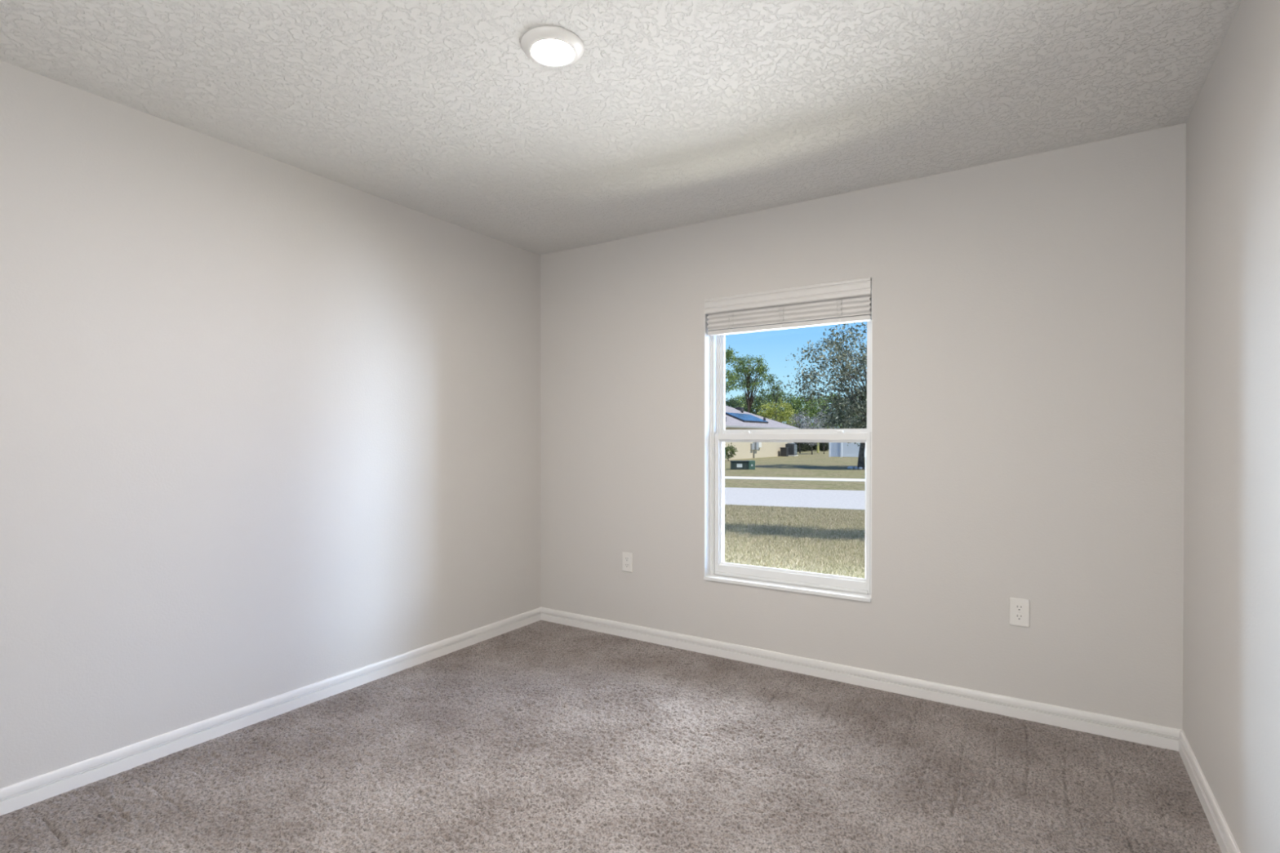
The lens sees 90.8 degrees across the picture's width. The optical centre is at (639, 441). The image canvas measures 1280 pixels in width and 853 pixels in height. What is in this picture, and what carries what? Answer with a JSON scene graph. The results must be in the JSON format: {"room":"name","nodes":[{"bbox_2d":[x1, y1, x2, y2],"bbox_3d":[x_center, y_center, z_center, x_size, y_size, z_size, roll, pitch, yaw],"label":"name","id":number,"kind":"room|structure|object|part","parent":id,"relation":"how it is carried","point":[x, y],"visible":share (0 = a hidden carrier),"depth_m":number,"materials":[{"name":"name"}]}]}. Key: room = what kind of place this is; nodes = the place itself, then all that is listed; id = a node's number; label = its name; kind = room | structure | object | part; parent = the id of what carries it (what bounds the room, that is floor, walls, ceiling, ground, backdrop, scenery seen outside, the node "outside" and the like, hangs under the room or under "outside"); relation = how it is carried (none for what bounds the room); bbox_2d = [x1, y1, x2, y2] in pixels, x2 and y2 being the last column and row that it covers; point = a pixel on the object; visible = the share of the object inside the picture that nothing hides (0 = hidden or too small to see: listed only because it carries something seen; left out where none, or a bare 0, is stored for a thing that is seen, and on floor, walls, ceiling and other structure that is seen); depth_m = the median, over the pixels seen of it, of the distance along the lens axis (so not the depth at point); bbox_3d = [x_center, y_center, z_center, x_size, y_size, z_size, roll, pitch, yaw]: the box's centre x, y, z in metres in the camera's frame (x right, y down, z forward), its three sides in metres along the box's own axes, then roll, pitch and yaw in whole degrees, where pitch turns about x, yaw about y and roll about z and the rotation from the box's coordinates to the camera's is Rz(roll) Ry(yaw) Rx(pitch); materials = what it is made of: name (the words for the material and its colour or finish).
{"room":"empty bedroom","nodes":[
{"label":"empty bedroom","id":0,"kind":"room"},
{"bbox_2d":[0,60,541,788],"bbox_3d":[-1.770,-0.018,2.657,0.150,2.640,3.860,0,0,33],"label":"wall","id":1,"kind":"structure","parent":0,"point":[269,428],"depth_m":2.60,"materials":[{"name":"grey paint"}]},
{"bbox_2d":[0,606,541,815],"bbox_3d":[-1.701,1.172,2.621,0.014,0.100,3.860,0,0,33],"label":"baseboard","id":2,"kind":"structure","parent":1,"relation":"attached to","point":[40,788],"depth_m":2.60,"materials":[{"name":"white paint"}]},
{"bbox_2d":[0,620,1222,852],"bbox_3d":[-0.319,1.219,1.730,3.325,0.026,3.875,0,0,33],"label":"floor","id":3,"kind":"structure","parent":0,"point":[540,736],"depth_m":2.29,"materials":[{"name":"beige carpet"}]},
{"bbox_2d":[0,0,1241,255],"bbox_3d":[-0.301,-1.292,1.736,3.607,0.120,4.210,0,0,33],"label":"ceiling","id":4,"kind":"structure","parent":0,"point":[671,113],"depth_m":2.21,"materials":[{"name":"white paint"}]},
{"bbox_2d":[520,26,584,66],"bbox_3d":[-0.270,-1.221,1.967,0.195,0.024,0.195,0,0,33],"label":"recessed light","id":5,"kind":"object","parent":4,"relation":"in","point":[547,46],"visible":1,"depth_m":1.94,"materials":[{"name":"white plastic"}]},
{"bbox_2d":[532,40,573,64],"bbox_3d":[-0.270,-1.214,1.967,0.128,0.005,0.128,0,0,21],"label":"diffuser","id":6,"kind":"object","parent":5,"relation":"attached to","point":[544,51],"depth_m":1.96,"materials":[{"name":"white plastic"}]},
{"bbox_2d":[540,123,1186,729],"bbox_3d":[0.781,-0.022,3.433,3.607,2.640,0.200,0,0,33],"label":"wall","id":7,"kind":"structure","parent":0,"point":[1028,347],"depth_m":2.90,"materials":[{"name":"grey paint"}]},
{"bbox_2d":[622,551,632,572],"bbox_3d":[-0.075,0.737,3.863,0.073,0.118,0.009,0,0,33],"label":"wall outlet","id":8,"kind":"object","parent":7,"relation":"attached to","point":[627,557],"visible":1,"depth_m":3.86,"materials":[{"name":"white plastic"}]},
{"bbox_2d":[624,556,629,561],"bbox_3d":[-0.077,0.717,3.860,0.034,0.029,0.003,0,0,33],"label":"receptacle","id":9,"kind":"object","parent":8,"relation":"attached to","point":[626,558],"depth_m":3.86,"materials":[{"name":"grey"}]},
{"bbox_2d":[703,276,872,602],"bbox_3d":[0.796,-0.012,3.402,0.913,1.589,0.185,0,0,33],"label":"window","id":10,"kind":"structure","parent":7,"relation":"in","point":[716,435],"depth_m":3.50,"materials":[{"name":"white paint"}]},
{"bbox_3d":[0.776,0.774,3.376,0.910,0.018,0.110,0,0,33],"label":"sill","id":11,"kind":"part","parent":10,"relation":"part of","materials":[{"name":"white wood"}]},
{"bbox_2d":[704,277,871,336],"bbox_3d":[0.766,-0.703,3.351,0.902,0.201,0.077,0,0,33],"label":"window blind","id":12,"kind":"object","parent":10,"relation":"attached to","point":[849,301],"visible":0.97,"depth_m":3.30,"materials":[{"name":"white"}]},
{"bbox_3d":[0.505,-0.667,3.493,0.028,0.116,0.007,0,0,33],"label":"ladder cord","id":13,"kind":"part","parent":12,"relation":"part of","materials":[{"name":"white fabric"}]},
{"bbox_3d":[0.750,-0.666,3.337,0.028,0.116,0.007,0,0,33],"label":"ladder cord","id":14,"kind":"part","parent":12,"relation":"part of","materials":[{"name":"white fabric"}]},
{"bbox_3d":[0.771,-0.614,3.357,0.887,0.023,0.052,0,0,33],"label":"rail","id":15,"kind":"part","parent":12,"relation":"part of","materials":[{"name":"white"}]},
{"bbox_3d":[1.004,-0.665,3.174,0.028,0.116,0.007,0,0,33],"label":"ladder cord","id":16,"kind":"part","parent":12,"relation":"part of","materials":[{"name":"white fabric"}]},
{"bbox_3d":[0.801,0.359,3.412,0.863,0.809,0.042,0,0,33],"label":"sash","id":17,"kind":"part","parent":10,"relation":"part of","materials":[{"name":"white plastic"}]},
{"bbox_3d":[0.826,-0.047,3.449,0.867,0.044,0.044,0,0,33],"label":"meeting rail","id":18,"kind":"part","parent":10,"relation":"part of","materials":[{"name":"white plastic"}]},
{"bbox_2d":[541,607,1181,751],"bbox_3d":[0.724,1.168,3.350,3.307,0.100,0.014,0,0,33],"label":"baseboard","id":19,"kind":"structure","parent":7,"relation":"attached to","point":[1140,732],"depth_m":3.01,"materials":[{"name":"white paint"}]},
{"bbox_2d":[1008,596,1029,626],"bbox_3d":[1.655,0.743,2.753,0.076,0.122,0.009,0,0,33],"label":"wall outlet","id":20,"kind":"object","parent":7,"relation":"attached to","point":[1019,608],"visible":1,"depth_m":2.75,"materials":[{"name":"white plastic"}]},
{"bbox_2d":[1014,613,1023,620],"bbox_3d":[1.654,0.763,2.751,0.036,0.030,0.003,0,0,33],"label":"receptacle","id":21,"kind":"object","parent":20,"relation":"attached to","point":[1018,616],"depth_m":2.75,"materials":[{"name":"grey plastic"}]},
{"bbox_2d":[1014,604,1023,611],"bbox_3d":[1.654,0.723,2.750,0.036,0.030,0.003,0,0,33],"label":"receptacle","id":22,"kind":"object","parent":20,"relation":"attached to","point":[1018,607],"depth_m":2.75,"materials":[{"name":"grey plastic"}]},
{"bbox_2d":[1182,0,1279,852],"bbox_3d":[1.140,-0.005,0.791,0.150,2.640,3.860,0,0,33],"label":"wall","id":23,"kind":"structure","parent":0,"point":[1231,639],"depth_m":1.79,"materials":[{"name":"grey paint"}]},
{"bbox_2d":[1178,729,1240,852],"bbox_3d":[1.071,1.185,0.843,0.014,0.100,3.860,0,0,33],"label":"baseboard","id":24,"kind":"structure","parent":23,"relation":"attached to","point":[1225,840],"depth_m":2.04,"materials":[{"name":"white paint"}]},
{"label":"outside","id":25,"kind":"structure","parent":0,"visible":0},
{"bbox_2d":[724,448,865,577],"bbox_3d":[29.633,1.157,97.788,230.000,0.300,189.820,0,0,33],"label":"ground","id":26,"kind":"structure","parent":25,"point":[816,465],"depth_m":27.49,"materials":[{"name":"plant"}]},
{"bbox_2d":[724,443,737,461],"bbox_3d":[6.188,0.738,44.442,1.433,1.340,1.458,0,0,33],"label":"shrub","id":27,"kind":"object","parent":26,"relation":"on","point":[731,447],"visible":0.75,"depth_m":44.40,"materials":[{"name":"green plant"}]},
{"bbox_2d":[724,396,744,411],"bbox_3d":[12.675,-2.717,90.085,5.986,7.672,6.543,0,0,33],"label":"tree","id":28,"kind":"object","parent":26,"relation":"on","point":[733,403],"visible":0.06,"depth_m":89.16,"materials":[{"name":"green plant"}]},
{"bbox_2d":[724,345,745,395],"bbox_3d":[9.797,-5.028,73.656,4.710,12.515,4.694,0,0,33],"label":"pine tree","id":29,"kind":"object","parent":26,"relation":"on","point":[727,354],"visible":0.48,"depth_m":72.91,"materials":[{"name":"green plant"}]},
{"bbox_2d":[728,393,747,409],"bbox_3d":[17.891,-3.738,109.692,6.191,9.456,5.629,0,0,33],"label":"tree","id":30,"kind":"object","parent":26,"relation":"on","point":[740,397],"visible":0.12,"depth_m":109.43,"materials":[{"name":"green plant"}]},
{"bbox_2d":[729,460,755,469],"bbox_3d":[5.327,1.204,32.712,1.250,0.460,0.670,0,0,4],"label":"utility box","id":31,"kind":"object","parent":26,"relation":"on","point":[735,464],"visible":0.97,"depth_m":32.42,"materials":[{"name":"green metal"}]},
{"bbox_3d":[5.131,1.226,32.417,0.280,0.180,0.006,0,0,4],"label":"warning plate","id":32,"kind":"part","parent":31,"relation":"part of","materials":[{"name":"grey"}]},
{"bbox_3d":[5.172,1.009,32.717,0.940,0.050,0.660,0,0,4],"label":"cabinet lid","id":33,"kind":"part","parent":31,"relation":"part of","materials":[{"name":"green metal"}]},
{"bbox_2d":[727,353,770,413],"bbox_3d":[14.998,-5.361,86.093,5.964,13.004,5.005,0,0,33],"label":"pine tree","id":34,"kind":"object","parent":26,"relation":"on","point":[746,371],"visible":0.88,"depth_m":85.66,"materials":[{"name":"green plant"}]},
{"bbox_2d":[737,391,774,418],"bbox_3d":[18.007,-3.370,96.928,6.200,8.879,5.775,0,0,33],"label":"tree","id":35,"kind":"object","parent":26,"relation":"on","point":[758,401],"visible":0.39,"depth_m":96.08,"materials":[{"name":"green plant"}]},
{"bbox_2d":[724,405,799,460],"bbox_3d":[4.178,-1.464,55.955,14.900,5.490,16.600,0,0,33],"label":"house","id":36,"kind":"structure","parent":26,"relation":"on","point":[767,449],"depth_m":51.85,"materials":[{"name":"beige paint"}]},
{"bbox_2d":[734,407,743,411],"bbox_3d":[9.076,-2.938,57.377,0.600,0.360,0.700,0,0,33],"label":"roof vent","id":37,"kind":"object","parent":36,"relation":"attached to","point":[736,408],"depth_m":57.05,"materials":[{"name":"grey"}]},
{"bbox_2d":[724,412,768,423],"bbox_3d":[8.981,-1.989,52.930,1.848,0.841,5.200,0,0,33],"label":"solar panel","id":38,"kind":"object","parent":36,"relation":"on","point":[748,418],"visible":0.93,"depth_m":52.24,"materials":[{"name":"blue"}]},
{"bbox_3d":[8.076,-2.049,51.467,1.707,0.699,1.660,0,0,33],"label":"solar cell panel","id":39,"kind":"part","parent":38,"relation":"part of","materials":[{"name":"blue"}]},
{"bbox_3d":[9.004,-2.059,52.914,1.707,0.699,1.660,0,0,33],"label":"solar cell panel","id":40,"kind":"part","parent":38,"relation":"part of","materials":[{"name":"blue"}]},
{"bbox_3d":[9.933,-2.068,54.362,1.707,0.699,1.660,0,0,33],"label":"solar cell panel","id":41,"kind":"part","parent":38,"relation":"part of","materials":[{"name":"blue"}]},
{"bbox_2d":[750,442,761,457],"bbox_3d":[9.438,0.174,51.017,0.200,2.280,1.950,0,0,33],"label":"electric meter","id":42,"kind":"object","parent":36,"relation":"attached to","point":[754,446],"visible":0.7,"depth_m":50.81,"materials":[{"name":"grey metal"}]},
{"bbox_3d":[9.452,0.184,51.038,0.200,0.900,0.500,0,0,33],"label":"breaker panel","id":43,"kind":"part","parent":42,"relation":"part of","materials":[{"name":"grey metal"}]},
{"bbox_2d":[755,373,785,413],"bbox_3d":[17.045,-3.779,81.301,3.815,9.893,3.168,0,0,33],"label":"slender tree","id":44,"kind":"object","parent":26,"relation":"on","point":[777,394],"visible":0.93,"depth_m":80.89,"materials":[{"name":"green plant"}]},
{"bbox_2d":[761,393,786,422],"bbox_3d":[24.561,-4.140,116.855,6.271,10.158,5.735,0,0,33],"label":"tree","id":45,"kind":"object","parent":26,"relation":"on","point":[771,397],"visible":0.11,"depth_m":115.89,"materials":[{"name":"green plant"}]},
{"bbox_2d":[754,397,798,426],"bbox_3d":[16.139,-1.980,74.195,4.072,6.410,5.133,0,0,-31],"label":"tree","id":46,"kind":"object","parent":26,"relation":"on","point":[767,414],"visible":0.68,"depth_m":73.74,"materials":[{"name":"green plant"}]},
{"bbox_2d":[779,447,788,456],"bbox_3d":[12.685,0.891,55.325,0.640,0.790,0.560,0,0,33],"label":"air conditioner","id":47,"kind":"object","parent":26,"relation":"on","point":[784,451],"visible":0.94,"depth_m":55.12,"materials":[{"name":"grey metal"}]},
{"bbox_2d":[771,389,805,427],"bbox_3d":[24.550,-3.816,104.028,6.668,9.674,6.789,0,0,33],"label":"tree","id":48,"kind":"object","parent":26,"relation":"on","point":[785,398],"visible":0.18,"depth_m":103.35,"materials":[{"name":"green plant"}]},
{"bbox_2d":[785,443,798,456],"bbox_3d":[13.514,0.690,56.217,0.950,1.180,1.000,0,0,33],"label":"air conditioner","id":49,"kind":"object","parent":26,"relation":"on","point":[792,446],"visible":0.88,"depth_m":55.85,"materials":[{"name":"metal"}]},
{"bbox_2d":[724,503,865,578],"bbox_3d":[3.385,1.557,10.564,10.086,0.055,7.886,0,0,33],"label":"grass","id":50,"kind":"structure","parent":26,"relation":"on","point":[757,525],"depth_m":10.33,"materials":[{"name":"plant"}]},
{"bbox_2d":[786,408,811,453],"bbox_3d":[16.753,-1.108,66.040,2.802,4.753,2.652,0,0,33],"label":"tree","id":51,"kind":"object","parent":26,"relation":"on","point":[797,417],"visible":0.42,"depth_m":65.98,"materials":[{"name":"grey plant"}]},
{"bbox_2d":[793,442,808,452],"bbox_3d":[18.027,0.213,72.110,2.320,2.029,2.501,0,0,33],"label":"bush","id":52,"kind":"object","parent":26,"relation":"on","point":[802,445],"visible":0.34,"depth_m":71.50,"materials":[{"name":"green plant"}]},
{"bbox_2d":[782,394,825,429],"bbox_3d":[24.138,-3.012,91.673,6.916,8.240,7.295,0,0,33],"label":"tree","id":53,"kind":"object","parent":26,"relation":"on","point":[796,402],"visible":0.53,"depth_m":90.96,"materials":[{"name":"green plant"}]},
{"bbox_2d":[803,442,813,451],"bbox_3d":[19.642,0.108,74.922,2.230,2.198,2.298,0,0,4],"label":"bush","id":54,"kind":"object","parent":26,"relation":"on","point":[807,448],"visible":0.23,"depth_m":74.66,"materials":[{"name":"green plant"}]},
{"bbox_2d":[796,415,822,454],"bbox_3d":[16.890,-0.665,61.957,2.958,3.923,2.760,0,0,33],"label":"tree","id":55,"kind":"object","parent":26,"relation":"on","point":[806,426],"visible":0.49,"depth_m":61.90,"materials":[{"name":"grey plant"}]},
{"bbox_2d":[808,444,817,450],"bbox_3d":[21.524,0.102,79.035,2.377,2.162,2.236,0,0,-40],"label":"bush","id":56,"kind":"object","parent":26,"relation":"on","point":[813,446],"visible":0.14,"depth_m":78.64,"materials":[{"name":"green plant"}]},
{"bbox_2d":[803,395,831,429],"bbox_3d":[31.219,-3.867,112.046,6.711,9.672,7.515,0,0,33],"label":"tree","id":57,"kind":"object","parent":26,"relation":"on","point":[824,395],"visible":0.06,"depth_m":111.42,"materials":[{"name":"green plant"}]},
{"bbox_2d":[813,442,828,451],"bbox_3d":[21.991,0.127,76.059,2.259,2.176,2.238,0,0,33],"label":"bush","id":58,"kind":"object","parent":26,"relation":"on","point":[820,444],"visible":0.48,"depth_m":75.50,"materials":[{"name":"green plant"}]},
{"bbox_2d":[776,322,866,469],"bbox_3d":[12.446,-2.833,32.958,8.912,8.651,6.810,0,0,40],"label":"oak tree","id":59,"kind":"object","parent":26,"relation":"on","point":[861,400],"visible":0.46,"depth_m":33.02,"materials":[{"name":"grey plant"}]},
{"bbox_2d":[813,405,835,453],"bbox_3d":[18.457,-1.177,63.990,3.191,4.922,2.906,0,0,33],"label":"bare shrub","id":60,"kind":"object","parent":26,"relation":"on","point":[821,413],"visible":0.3,"depth_m":63.95,"materials":[{"name":"grey plant"}]},
{"bbox_2d":[811,392,852,428],"bbox_3d":[29.957,-3.374,99.003,6.926,8.881,6.794,0,0,33],"label":"tree","id":61,"kind":"object","parent":26,"relation":"on","point":[833,394],"visible":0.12,"depth_m":98.43,"materials":[{"name":"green plant"}]},
{"bbox_2d":[828,442,865,457],"bbox_3d":[20.389,0.342,50.736,10.290,1.950,0.140,0,0,33],"label":"fence","id":62,"kind":"object","parent":26,"relation":"on","point":[835,449],"visible":0.15,"depth_m":52.84,"materials":[{"name":"white plastic"}]},
{"bbox_3d":[16.113,0.324,53.479,0.130,1.950,0.140,0,0,33],"label":"post","id":63,"kind":"part","parent":62,"relation":"part of","materials":[{"name":"white plastic"}]},
{"bbox_3d":[16.922,0.327,52.960,0.130,1.950,0.140,0,0,33],"label":"post","id":64,"kind":"part","parent":62,"relation":"part of","materials":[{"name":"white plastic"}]},
{"bbox_3d":[17.889,0.366,52.340,2.170,1.800,0.060,0,0,33],"label":"panel","id":65,"kind":"part","parent":62,"relation":"part of","materials":[{"name":"white plastic"}]},
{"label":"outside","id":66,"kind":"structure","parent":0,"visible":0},
{"bbox_2d":[724,487,865,510],"bbox_3d":[-5.063,1.537,18.980,120.249,0.050,7.836,0,0,17],"label":"road","id":67,"kind":"structure","parent":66,"point":[829,499],"depth_m":17.02,"materials":[{"name":"grey asphalt"}]},
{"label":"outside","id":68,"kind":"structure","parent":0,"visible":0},
{"bbox_2d":[724,476,865,481],"bbox_3d":[-0.792,1.480,27.205,119.643,0.060,1.361,0,0,17],"label":"sidewalk","id":69,"kind":"structure","parent":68,"point":[726,477],"depth_m":25.00,"materials":[{"name":"concrete"}]}
]}

